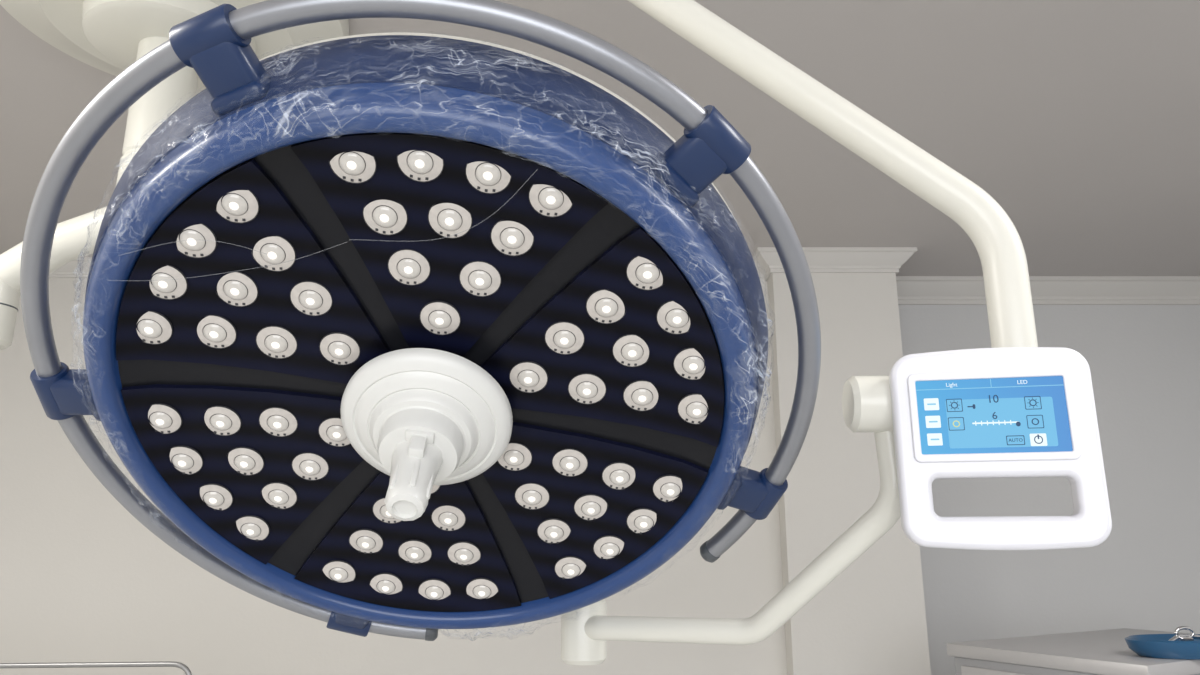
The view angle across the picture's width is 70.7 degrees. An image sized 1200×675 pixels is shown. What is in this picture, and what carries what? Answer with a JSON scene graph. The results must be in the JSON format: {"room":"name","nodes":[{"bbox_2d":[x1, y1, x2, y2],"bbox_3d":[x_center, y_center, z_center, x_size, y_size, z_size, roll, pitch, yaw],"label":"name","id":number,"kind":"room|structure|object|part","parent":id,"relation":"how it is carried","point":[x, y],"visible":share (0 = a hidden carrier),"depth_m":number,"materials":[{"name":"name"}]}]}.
{"room":"operating room","nodes":[
{"label":"operating room","id":0,"kind":"room"},
{"bbox_2d":[0,278,786,674],"bbox_3d":[-1.285,0.963,3.934,4.230,2.735,0.100,0,-14,0],"label":"wall","id":1,"kind":"structure","parent":0,"point":[82,579],"depth_m":3.83,"materials":[{"name":"beige paint"}]},
{"bbox_2d":[49,257,764,277],"bbox_3d":[-1.285,-0.344,4.173,4.230,0.084,0.069,0,-14,0],"label":"trim","id":2,"kind":"structure","parent":1,"relation":"attached to","point":[71,269],"depth_m":4.18,"materials":[{"name":"paint"}]},
{"bbox_2d":[753,247,916,280],"bbox_3d":[1.125,-0.313,4.261,0.756,0.101,0.543,0,-14,0],"label":"trim","id":3,"kind":"structure","parent":1,"relation":"attached to","point":[766,259],"depth_m":4.04,"materials":[{"name":"paint"}]},
{"bbox_2d":[768,273,930,674],"bbox_3d":[1.125,0.980,4.002,0.590,2.735,0.500,0,-14,0],"label":"pilaster","id":4,"kind":"object","parent":1,"relation":"attached to","point":[870,619],"visible":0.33,"depth_m":3.81,"materials":[{"name":"beige paint"}]},
{"bbox_2d":[0,0,1199,275],"bbox_3d":[0.000,-1.199,1.123,7.000,0.100,7.400,0,-14,0],"label":"ceiling","id":5,"kind":"structure","parent":0,"point":[1080,119],"depth_m":2.75,"materials":[{"name":"paint"}]},
{"bbox_2d":[0,0,348,349],"bbox_3d":[-1.100,-0.401,2.083,0.860,0.985,0.860,0,-14,0],"label":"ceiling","id":6,"kind":"structure","parent":5,"relation":"hanging from","point":[108,36],"depth_m":2.06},
{"bbox_2d":[20,0,1037,664],"bbox_3d":[-0.045,-0.372,1.061,1.102,1.535,0.716,-1,-14,3],"label":"lamp","id":7,"kind":"object","parent":5,"relation":"hanging from","point":[397,334],"depth_m":0.84,"materials":[{"name":"blue plastic"}]},
{"bbox_3d":[-0.177,0.130,0.802,0.052,0.084,0.060,9,-57,-6],"label":"sterile handle","id":8,"kind":"part","parent":7,"relation":"part of","materials":[{"name":"white plastic"}]},
{"bbox_3d":[-0.179,0.075,0.890,0.624,0.028,0.624,9,-57,-6],"label":"plate","id":9,"kind":"part","parent":7,"relation":"part of","materials":[{"name":"black plastic"}]},
{"bbox_3d":[0.165,0.246,1.071,0.454,0.280,0.070,-9,-16,31],"label":"arm","id":10,"kind":"part","parent":7,"relation":"part of","materials":[{"name":"white metal"}]},
{"bbox_3d":[0.066,-0.334,1.211,0.881,1.535,0.339,0,-14,0],"label":"suspension arm","id":11,"kind":"part","parent":7,"relation":"part of"},
{"bbox_3d":[0.127,-0.337,1.143,0.772,0.908,0.049,-3,-14,11],"label":"arm","id":12,"kind":"part","parent":7,"relation":"part of","materials":[{"name":"white metal"}]},
{"bbox_2d":[889,347,1111,549],"bbox_3d":[0.422,0.118,0.906,0.201,0.214,0.039,-3,-14,12],"label":"control panel","id":13,"kind":"object","parent":7,"relation":"attached to","point":[1002,412],"visible":1,"depth_m":0.89,"materials":[{"name":"white plastic"}]},
{"bbox_3d":[0.457,0.107,0.882,0.016,0.013,0.001,-3,-14,12],"label":"power plate","id":14,"kind":"part","parent":13,"relation":"part of","materials":[{"name":"white plastic"}]},
{"bbox_2d":[898,305,1199,674],"bbox_3d":[2.410,1.043,4.254,1.980,2.735,0.100,0,-14,0],"label":"wall","id":15,"kind":"structure","parent":0,"point":[1143,361],"depth_m":4.26,"materials":[{"name":"paint"}]},
{"bbox_2d":[896,276,1199,304],"bbox_3d":[2.410,-0.248,4.471,1.980,0.126,0.104,0,-14,0],"label":"trim","id":16,"kind":"structure","parent":15,"relation":"attached to","point":[911,290],"depth_m":4.47,"materials":[{"name":"paint"}]},
{"bbox_3d":[0.000,1.552,0.438,7.000,0.100,7.400,0,-14,0],"label":"floor","id":17,"kind":"structure","parent":0,"visible":0},
{"bbox_2d":[0,661,191,674],"bbox_3d":[-1.683,1.292,1.857,1.475,1.090,0.042,0,-14,0],"label":"frame","id":18,"kind":"object","parent":17,"relation":"on","point":[182,666],"visible":1,"depth_m":1.99,"materials":[{"name":"metal"}]},
{"bbox_2d":[947,628,1199,674],"bbox_3d":[1.748,1.506,2.628,1.050,1.050,0.650,8,-16,-30],"label":"base cabinet","id":19,"kind":"object","parent":17,"relation":"on","point":[1099,652],"visible":0.85,"depth_m":2.57,"materials":[{"name":"wood"}]},
{"bbox_3d":[1.299,1.129,2.461,0.010,0.270,0.540,8,-16,-30],"label":"panel","id":20,"kind":"part","parent":19,"relation":"part of","materials":[{"name":"ceramic"}]},
{"bbox_2d":[1124,626,1199,659],"bbox_3d":[1.690,0.875,2.441,0.357,0.081,0.210,2,-14,-10],"label":"tray","id":21,"kind":"object","parent":19,"relation":"on","point":[1176,645],"visible":1,"depth_m":2.37,"materials":[{"name":"blue plastic"}]},
{"bbox_3d":[1.704,0.872,2.449,0.176,0.032,0.014,5,-15,-19],"label":"clamp lever","id":22,"kind":"part","parent":21,"relation":"part of","materials":[{"name":"silver metal"}]},
{"bbox_3d":[1.690,0.880,2.439,0.040,0.030,0.040,2,-14,-10],"label":"clamp post","id":23,"kind":"part","parent":21,"relation":"part of","materials":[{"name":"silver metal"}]}
]}

